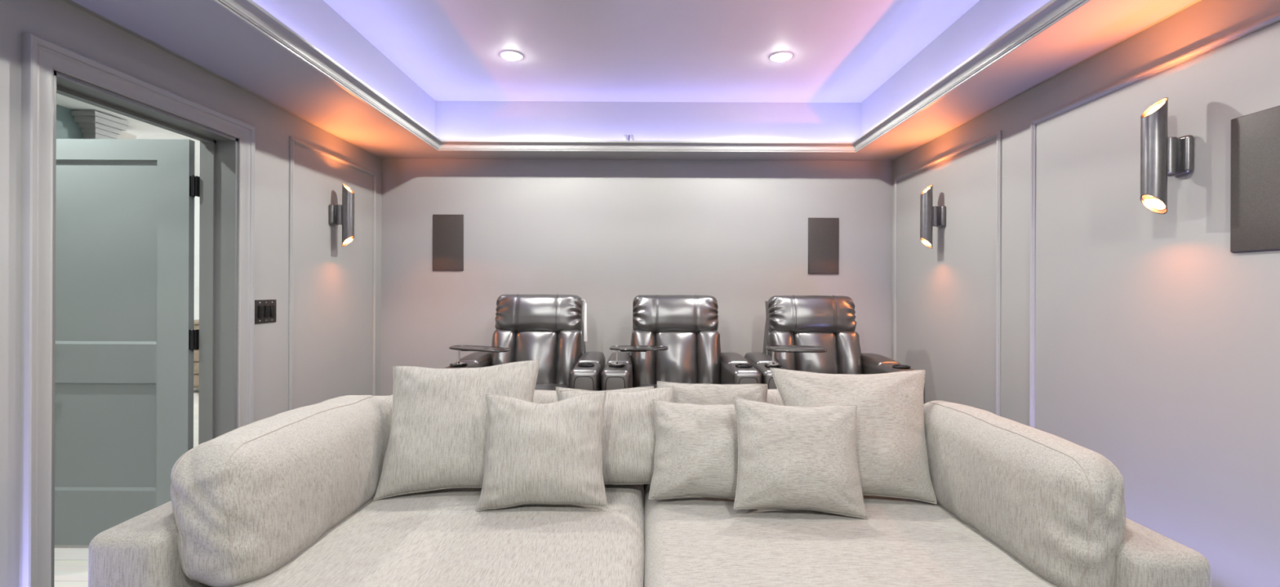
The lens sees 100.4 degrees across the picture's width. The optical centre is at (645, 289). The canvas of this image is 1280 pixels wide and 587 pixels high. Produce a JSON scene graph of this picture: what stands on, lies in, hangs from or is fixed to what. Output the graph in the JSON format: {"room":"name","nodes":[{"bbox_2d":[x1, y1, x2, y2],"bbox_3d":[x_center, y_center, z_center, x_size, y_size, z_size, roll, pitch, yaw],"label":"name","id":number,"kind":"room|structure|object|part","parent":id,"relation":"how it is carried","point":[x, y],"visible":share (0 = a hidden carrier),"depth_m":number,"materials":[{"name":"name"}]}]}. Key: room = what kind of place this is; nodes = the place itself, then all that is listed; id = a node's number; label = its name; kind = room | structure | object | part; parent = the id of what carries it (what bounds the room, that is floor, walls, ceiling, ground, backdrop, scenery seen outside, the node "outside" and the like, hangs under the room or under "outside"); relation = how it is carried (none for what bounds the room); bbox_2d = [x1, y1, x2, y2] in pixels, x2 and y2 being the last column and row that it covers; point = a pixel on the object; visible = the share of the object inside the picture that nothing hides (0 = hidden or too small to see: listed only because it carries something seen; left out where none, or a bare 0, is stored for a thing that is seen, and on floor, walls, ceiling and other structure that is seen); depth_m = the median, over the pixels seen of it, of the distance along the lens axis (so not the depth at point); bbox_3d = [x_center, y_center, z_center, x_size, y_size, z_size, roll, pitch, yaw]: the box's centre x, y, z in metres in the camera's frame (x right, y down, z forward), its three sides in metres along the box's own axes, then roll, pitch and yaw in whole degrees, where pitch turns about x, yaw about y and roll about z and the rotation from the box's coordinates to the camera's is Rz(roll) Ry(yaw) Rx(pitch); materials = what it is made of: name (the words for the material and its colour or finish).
{"room":"home theater","nodes":[
{"label":"home theater","id":0,"kind":"room"},
{"bbox_2d":[56,104,83,138],"bbox_3d":[-4.920,-0.106,3.337,0.400,2.749,2.275,0,0,0],"label":"wall","id":1,"kind":"structure","parent":0,"point":[66,126],"depth_m":4.34,"materials":[{"name":"paint"}]},
{"bbox_2d":[53,388,198,586],"bbox_3d":[-4.611,1.331,3.700,4.790,0.118,7.000,0,0,0],"label":"floor","id":2,"kind":"structure","parent":0,"point":[71,562],"depth_m":2.50,"materials":[{"name":"wood"}]},
{"bbox_2d":[193,319,199,388],"bbox_3d":[-4.954,0.832,6.684,1.560,0.877,0.502,0,0,0],"label":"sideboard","id":3,"kind":"object","parent":2,"relation":"on","point":[196,353],"visible":0.02,"depth_m":6.46,"materials":[{"name":"brown wood"}]},
{"bbox_3d":[-4.954,0.811,6.473,1.440,0.135,0.025,0,0,0],"label":"drawer","id":4,"kind":"part","parent":3,"relation":"part of","materials":[{"name":"brown wood"}]},
{"bbox_3d":[-4.954,0.961,6.473,1.440,0.135,0.025,0,0,0],"label":"drawer","id":5,"kind":"part","parent":3,"relation":"part of","materials":[{"name":"brown wood"}]},
{"bbox_3d":[-4.955,1.111,6.473,1.440,0.135,0.025,0,0,0],"label":"drawer","id":6,"kind":"part","parent":3,"relation":"part of","materials":[{"name":"brown wood"}]},
{"bbox_2d":[117,131,136,138],"bbox_3d":[-4.900,-0.071,4.771,0.440,2.680,0.257,0,0,0],"label":"wall","id":7,"kind":"structure","parent":0,"point":[124,135],"depth_m":4.80,"materials":[{"name":"paint"}]},
{"bbox_2d":[71,111,129,138],"bbox_3d":[-4.822,-0.099,4.526,0.595,2.735,0.292,0,0,0],"label":"trim","id":8,"kind":"structure","parent":7,"relation":"attached to","point":[94,124],"depth_m":4.47,"materials":[{"name":"paint"}]},
{"bbox_2d":[56,93,199,176],"bbox_3d":[-4.598,-1.530,3.700,4.790,0.100,7.000,0,0,0],"label":"ceiling","id":9,"kind":"structure","parent":0,"point":[142,130],"depth_m":4.89,"materials":[{"name":"white paint"}]},
{"bbox_2d":[0,0,382,586],"bbox_3d":[-2.124,-0.169,0.960,0.170,2.900,6.320,0,0,0],"label":"wall","id":10,"kind":"structure","parent":0,"point":[333,282],"depth_m":2.92,"materials":[{"name":"paint"}]},
{"bbox_2d":[54,138,199,545],"bbox_3d":[-2.643,0.262,2.648,0.844,2.006,0.138,0,0,0],"label":"door","id":11,"kind":"structure","parent":10,"relation":"in","point":[126,339],"depth_m":2.65,"materials":[{"name":"paint"}]},
{"bbox_3d":[-2.684,0.729,2.648,0.537,0.532,0.031,0,0,0],"label":"panel","id":12,"kind":"part","parent":11,"relation":"part of","materials":[{"name":"paint"}]},
{"bbox_3d":[-2.680,-0.184,2.648,0.537,0.911,0.031,0,0,0],"label":"panel","id":13,"kind":"part","parent":11,"relation":"part of","materials":[{"name":"paint"}]},
{"bbox_2d":[18,32,255,586],"bbox_3d":[-2.026,0.222,2.245,0.031,2.119,1.008,0,0,0],"label":"trim","id":14,"kind":"structure","parent":10,"relation":"attached to","point":[40,57],"depth_m":1.80,"materials":[{"name":"paint"}]},
{"bbox_2d":[51,70,238,586],"bbox_3d":[-2.127,0.263,2.245,0.178,2.036,0.842,0,0,0],"label":"trim","id":15,"kind":"structure","parent":10,"relation":"attached to","point":[219,151],"depth_m":2.65,"materials":[{"name":"paint"}]},
{"bbox_2d":[254,299,276,324],"bbox_3d":[-2.032,0.119,2.862,0.016,0.125,0.162,0,0,0],"label":"light switch","id":16,"kind":"object","parent":10,"relation":"attached to","point":[265,310],"visible":0.95,"depth_m":2.85,"materials":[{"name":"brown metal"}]},
{"bbox_2d":[288,136,376,410],"bbox_3d":[-2.032,0.023,3.535,0.018,1.797,0.970,0,0,0],"label":"trim","id":17,"kind":"structure","parent":10,"relation":"attached to","point":[292,140],"depth_m":3.06,"materials":[{"name":"paint"}]},
{"bbox_2d":[328,182,354,246],"bbox_3d":[-1.968,-0.484,3.470,0.140,0.412,0.084,0,0,0],"label":"wall sconce","id":18,"kind":"object","parent":10,"relation":"attached to","point":[344,214],"visible":1,"depth_m":3.44,"materials":[{"name":"silver metal"}]},
{"bbox_3d":[-2.024,-0.484,3.470,0.028,0.132,0.084,0,0,0],"label":"wall plate","id":19,"kind":"part","parent":18,"relation":"part of","materials":[{"name":"silver metal"}]},
{"bbox_2d":[194,195,199,319],"bbox_3d":[-4.604,-0.155,7.050,4.790,2.850,0.100,0,0,0],"label":"wall","id":20,"kind":"structure","parent":0,"point":[197,199],"depth_m":7.00,"materials":[{"name":"white paint"}]},
{"bbox_2d":[62,0,1201,160],"bbox_3d":[-0.062,-1.233,0.960,3.945,0.465,6.320,0,0,0],"label":"ceiling","id":21,"kind":"structure","parent":0,"point":[703,70],"depth_m":3.06,"materials":[{"name":"paint"}]},
{"bbox_2d":[499,49,523,60],"bbox_3d":[-0.804,-1.397,3.210,0.140,0.024,0.140,0,0,0],"label":"recessed light","id":22,"kind":"object","parent":21,"relation":"in","point":[510,55],"visible":1,"depth_m":3.19,"materials":[{"name":"plastic"}]},
{"bbox_2d":[623,133,634,140],"bbox_3d":[-0.120,-1.089,3.941,0.090,0.116,0.115,0,0,0],"label":"fitting","id":23,"kind":"object","parent":21,"relation":"on","point":[625,136],"visible":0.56,"depth_m":3.89,"materials":[{"name":"plastic"}]},
{"bbox_2d":[209,0,1093,152],"bbox_3d":[0.013,-1.034,1.225,3.061,0.068,5.318,0,0,0],"label":"trim","id":24,"kind":"structure","parent":21,"relation":"attached to","point":[249,12],"depth_m":2.85,"materials":[{"name":"paint"}]},
{"bbox_2d":[768,51,792,62],"bbox_3d":[0.816,-1.389,3.210,0.140,0.024,0.140,0,0,0],"label":"recessed light","id":25,"kind":"object","parent":21,"relation":"in","point":[778,56],"visible":1,"depth_m":3.19,"materials":[{"name":"plastic"}]},
{"bbox_2d":[380,158,892,395],"bbox_3d":[-0.077,-0.160,4.195,4.265,2.900,0.150,0,0,0],"label":"wall","id":26,"kind":"structure","parent":0,"point":[606,233],"depth_m":4.12,"materials":[{"name":"paint"}]},
{"bbox_2d":[432,214,463,271],"bbox_3d":[-1.521,-0.360,4.114,0.236,0.434,0.012,0,0,0],"label":"wall speaker","id":27,"kind":"object","parent":26,"relation":"attached to","point":[447,229],"visible":1,"depth_m":4.11,"materials":[{"name":"black fabric"}]},
{"bbox_2d":[808,217,839,274],"bbox_3d":[1.375,-0.334,4.114,0.236,0.434,0.012,0,0,0],"label":"wall speaker","id":28,"kind":"object","parent":26,"relation":"attached to","point":[823,233],"visible":1,"depth_m":4.11,"materials":[{"name":"black fabric"}]},
{"bbox_2d":[891,0,1279,586],"bbox_3d":[1.981,-0.151,0.960,0.150,2.900,6.320,0,0,0],"label":"wall","id":29,"kind":"structure","parent":0,"point":[1157,343],"depth_m":2.11,"materials":[{"name":"paint"}]},
{"bbox_2d":[920,184,945,248],"bbox_3d":[1.837,-0.467,3.420,0.140,0.412,0.084,0,0,0],"label":"wall sconce","id":30,"kind":"object","parent":29,"relation":"attached to","point":[930,215],"visible":1,"depth_m":3.39,"materials":[{"name":"silver metal"}]},
{"bbox_3d":[1.893,-0.467,3.420,0.028,0.132,0.084,0,0,0],"label":"wall plate","id":31,"kind":"part","parent":30,"relation":"part of","materials":[{"name":"silver metal"}]},
{"bbox_2d":[893,129,1001,416],"bbox_3d":[1.897,0.043,3.462,0.018,1.790,1.215,0,0,0],"label":"trim","id":32,"kind":"structure","parent":29,"relation":"attached to","point":[997,135],"depth_m":2.87,"materials":[{"name":"paint"}]},
{"bbox_2d":[1028,10,1279,427],"bbox_3d":[1.897,0.136,1.887,0.018,1.945,1.495,0,0,0],"label":"trim","id":33,"kind":"structure","parent":29,"relation":"attached to","point":[1273,18],"depth_m":2.42,"materials":[{"name":"paint"}]},
{"bbox_2d":[1140,97,1193,213],"bbox_3d":[1.837,-0.472,1.890,0.140,0.412,0.084,0,0,0],"label":"wall sconce","id":34,"kind":"object","parent":29,"relation":"attached to","point":[1162,156],"visible":1,"depth_m":1.87,"materials":[{"name":"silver brushed steel"}]},
{"bbox_3d":[1.893,-0.472,1.890,0.028,0.132,0.084,0,0,0],"label":"wall plate","id":35,"kind":"part","parent":34,"relation":"part of","materials":[{"name":"silver metal"}]},
{"bbox_2d":[1230,105,1279,253],"bbox_3d":[1.901,-0.335,1.612,0.012,0.434,0.236,0,0,0],"label":"wall speaker","id":36,"kind":"object","parent":29,"relation":"attached to","point":[1255,171],"visible":1,"depth_m":1.66,"materials":[{"name":"grey fabric"}]},
{"bbox_3d":[1.903,-0.335,1.612,0.006,0.434,0.236,0,0,0],"label":"frame","id":37,"kind":"part","parent":36,"relation":"part of","materials":[{"name":"black metal"}]},
{"bbox_3d":[-0.083,1.350,0.960,4.265,0.120,6.620,0,0,0],"label":"floor","id":38,"kind":"structure","parent":0,"visible":0},
{"bbox_2d":[88,389,1211,586],"bbox_3d":[-0.030,0.857,1.978,2.867,0.866,1.579,0,0,0],"label":"sofa","id":39,"kind":"object","parent":38,"relation":"on","point":[285,499],"visible":0.62,"depth_m":1.56,"materials":[{"name":"fabric"}]},
{"bbox_3d":[-1.355,0.928,2.046,0.217,0.589,1.364,0,0,0],"label":"arm","id":40,"kind":"part","parent":39,"relation":"part of","materials":[{"name":"fabric"}]},
{"bbox_2d":[232,484,644,586],"bbox_3d":[-0.586,0.901,1.820,1.171,0.240,1.263,0,0,0],"label":"seat cushion","id":41,"kind":"object","parent":39,"relation":"on","point":[437,538],"depth_m":1.63,"materials":[{"name":"fabric"}]},
{"bbox_2d":[373,359,540,500],"bbox_3d":[-0.735,0.545,2.131,0.617,0.494,0.287,0,0,-7],"label":"throw pillow","id":42,"kind":"object","parent":39,"relation":"on","point":[437,437],"visible":0.77,"depth_m":2.06,"materials":[{"name":"fabric"}]},
{"bbox_2d":[382,390,557,410],"bbox_3d":[-0.618,0.675,2.493,1.270,0.413,0.290,0,0,0],"label":"cushion","id":43,"kind":"object","parent":39,"relation":"on","point":[540,396],"depth_m":2.42,"materials":[{"name":"fabric"}]},
{"bbox_3d":[-0.031,0.886,2.680,2.829,0.684,0.174,0,0,0],"label":"frame","id":44,"kind":"part","parent":39,"relation":"part of","materials":[{"name":"fabric"}]},
{"bbox_2d":[475,391,607,511],"bbox_3d":[-0.371,0.586,1.955,0.464,0.392,0.210,0,0,-5],"label":"throw pillow","id":45,"kind":"object","parent":39,"relation":"on","point":[551,453],"visible":1,"depth_m":1.90,"materials":[{"name":"fabric"}]},
{"bbox_2d":[555,386,653,400],"bbox_3d":[-0.178,0.608,2.298,0.440,0.357,0.148,0,0,0],"label":"throw pillow","id":46,"kind":"object","parent":39,"relation":"on","point":[557,388],"visible":0.09,"depth_m":2.35,"materials":[{"name":"fabric"}]},
{"bbox_2d":[559,386,674,484],"bbox_3d":[-0.110,0.596,2.159,0.483,0.373,0.222,0,0,-6],"label":"throw pillow","id":47,"kind":"object","parent":39,"relation":"on","point":[628,432],"visible":0.41,"depth_m":2.10,"materials":[{"name":"fabric"}]},
{"bbox_2d":[648,399,737,499],"bbox_3d":[0.236,0.614,2.031,0.436,0.349,0.214,0,0,6],"label":"throw pillow","id":48,"kind":"object","parent":39,"relation":"on","point":[695,454],"visible":0.69,"depth_m":1.97,"materials":[{"name":"fabric"}]},
{"bbox_2d":[657,381,768,404],"bbox_3d":[0.291,0.600,2.296,0.492,0.382,0.161,0,0,3],"label":"throw pillow","id":49,"kind":"object","parent":39,"relation":"on","point":[694,393],"visible":0.29,"depth_m":2.32,"materials":[{"name":"fabric"}]},
{"bbox_2d":[767,389,782,405],"bbox_3d":[0.602,0.681,2.494,1.215,0.420,0.293,0,0,0],"label":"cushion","id":50,"kind":"object","parent":39,"relation":"on","point":[773,395],"depth_m":2.41,"materials":[{"name":"fabric"}]},
{"bbox_2d":[733,396,868,519],"bbox_3d":[0.541,0.592,1.891,0.458,0.377,0.210,0,0,6],"label":"throw pillow","id":51,"kind":"object","parent":39,"relation":"on","point":[790,457],"visible":1,"depth_m":1.84,"materials":[{"name":"fabric"}]},
{"bbox_2d":[644,484,1057,586],"bbox_3d":[0.594,0.905,1.820,1.201,0.246,1.262,0,0,0],"label":"seat cushion","id":52,"kind":"object","parent":39,"relation":"on","point":[691,541],"depth_m":1.63,"materials":[{"name":"fabric"}]},
{"bbox_2d":[769,367,937,503],"bbox_3d":[0.832,0.556,2.068,0.637,0.464,0.272,0,0,-1],"label":"throw pillow","id":53,"kind":"object","parent":39,"relation":"on","point":[891,451],"visible":0.76,"depth_m":2.03,"materials":[{"name":"fabric"}]},
{"bbox_3d":[1.298,0.938,2.010,0.210,0.590,1.442,0,0,0],"label":"arm","id":54,"kind":"part","parent":39,"relation":"part of","materials":[{"name":"fabric"}]},
{"bbox_3d":[-0.073,1.165,3.460,3.945,0.250,1.320,0,0,0],"label":"floor","id":55,"kind":"structure","parent":0,"visible":0},
{"bbox_2d":[444,293,605,391],"bbox_3d":[-0.703,0.534,3.308,0.896,1.008,0.931,0,0,-1],"label":"recliner","id":56,"kind":"object","parent":55,"relation":"on","point":[548,329],"visible":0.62,"depth_m":3.41,"materials":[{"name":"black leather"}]},
{"bbox_3d":[-1.063,0.720,3.258,0.171,0.582,0.774,0,0,-1],"label":"arm","id":57,"kind":"part","parent":56,"relation":"part of","materials":[{"name":"black leather"}]},
{"bbox_2d":[448,345,511,364],"bbox_3d":[-0.931,0.372,3.008,0.330,0.100,0.170,0,0,0],"label":"tray table","id":58,"kind":"object","parent":56,"relation":"on","point":[463,348],"visible":1,"depth_m":2.99,"materials":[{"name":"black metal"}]},
{"bbox_3d":[-1.056,0.373,3.018,0.015,0.078,0.015,0,0,0],"label":"post","id":59,"kind":"part","parent":58,"relation":"part of","materials":[{"name":"silver metal"}]},
{"bbox_2d":[448,345,511,352],"bbox_3d":[-0.931,0.336,3.008,0.330,0.010,0.170,3,0,0],"label":"tray","id":60,"kind":"object","parent":58,"relation":"on","point":[463,348],"depth_m":2.98,"materials":[{"name":"black plastic"}]},
{"bbox_3d":[-0.705,0.466,3.457,0.582,0.414,0.268,0,0,-1],"label":"backrest","id":61,"kind":"part","parent":56,"relation":"part of","materials":[{"name":"black leather"}]},
{"bbox_3d":[-0.700,0.679,3.140,0.564,0.215,0.550,0,0,-1],"label":"seat","id":62,"kind":"part","parent":56,"relation":"part of","materials":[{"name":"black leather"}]},
{"bbox_2d":[581,299,586,341],"bbox_3d":[-0.403,0.205,3.505,0.042,0.276,0.014,0,0,0],"label":"tag","id":63,"kind":"object","parent":56,"relation":"hanging from","point":[585,310],"visible":1,"depth_m":3.50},
{"bbox_3d":[-0.343,0.724,3.272,0.171,0.582,0.774,0,0,-1],"label":"arm","id":64,"kind":"part","parent":56,"relation":"part of","materials":[{"name":"black leather"}]},
{"bbox_2d":[600,293,761,391],"bbox_3d":[0.198,0.538,3.308,0.896,1.008,0.931,0,0,0],"label":"recliner","id":65,"kind":"object","parent":55,"relation":"on","point":[687,325],"visible":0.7,"depth_m":3.38,"materials":[{"name":"black leather"}]},
{"bbox_3d":[-0.163,0.724,3.265,0.171,0.582,0.774,0,0,0],"label":"arm","id":66,"kind":"part","parent":65,"relation":"part of","materials":[{"name":"black leather"}]},
{"bbox_2d":[609,345,667,364],"bbox_3d":[-0.037,0.377,3.015,0.330,0.098,0.170,0,0,0],"label":"tray table","id":67,"kind":"object","parent":65,"relation":"on","point":[622,348],"visible":1,"depth_m":3.00,"materials":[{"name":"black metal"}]},
{"bbox_3d":[-0.162,0.377,3.025,0.015,0.078,0.015,0,0,0],"label":"post","id":68,"kind":"part","parent":67,"relation":"part of","materials":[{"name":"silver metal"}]},
{"bbox_2d":[609,345,667,351],"bbox_3d":[-0.036,0.333,3.015,0.330,0.010,0.170,0,0,0],"label":"tray","id":69,"kind":"object","parent":67,"relation":"on","point":[622,348],"depth_m":2.98,"materials":[{"name":"black plastic"}]},
{"bbox_3d":[0.197,0.683,3.140,0.564,0.215,0.550,0,0,0],"label":"seat","id":70,"kind":"part","parent":65,"relation":"part of","materials":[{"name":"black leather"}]},
{"bbox_3d":[0.198,0.470,3.457,0.582,0.414,0.268,0,0,0],"label":"backrest","id":71,"kind":"part","parent":65,"relation":"part of","materials":[{"name":"black leather"}]},
{"bbox_3d":[0.557,0.727,3.265,0.171,0.582,0.774,0,0,0],"label":"arm","id":72,"kind":"part","parent":65,"relation":"part of","materials":[{"name":"black leather"}]},
{"bbox_2d":[743,294,924,404],"bbox_3d":[1.095,0.542,3.308,0.897,1.008,0.931,0,0,2],"label":"recliner","id":73,"kind":"object","parent":55,"relation":"on","point":[828,322],"visible":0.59,"depth_m":3.42,"materials":[{"name":"black leather"}]},
{"bbox_3d":[0.733,0.728,3.276,0.171,0.582,0.774,0,0,2],"label":"arm","id":74,"kind":"part","parent":73,"relation":"part of","materials":[{"name":"black leather"}]},
{"bbox_2d":[765,345,826,365],"bbox_3d":[0.850,0.378,3.011,0.330,0.104,0.170,0,0,7],"label":"tray table","id":75,"kind":"object","parent":73,"relation":"on","point":[783,348],"visible":1,"depth_m":3.00,"materials":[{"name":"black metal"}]},
{"bbox_3d":[0.727,0.381,3.036,0.015,0.078,0.015,0,0,7],"label":"post","id":76,"kind":"part","parent":75,"relation":"part of","materials":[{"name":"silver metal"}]},
{"bbox_2d":[765,345,826,352],"bbox_3d":[0.850,0.338,3.011,0.330,0.010,0.170,0,4,7],"label":"tray","id":77,"kind":"object","parent":75,"relation":"on","point":[783,348],"depth_m":2.99,"materials":[{"name":"black plastic"}]},
{"bbox_3d":[1.099,0.474,3.457,0.582,0.414,0.268,0,0,2],"label":"backrest","id":78,"kind":"part","parent":73,"relation":"part of","materials":[{"name":"black leather"}]},
{"bbox_3d":[1.452,0.731,3.254,0.171,0.582,0.774,0,0,2],"label":"arm","id":79,"kind":"part","parent":73,"relation":"part of","materials":[{"name":"black leather"}]}
]}

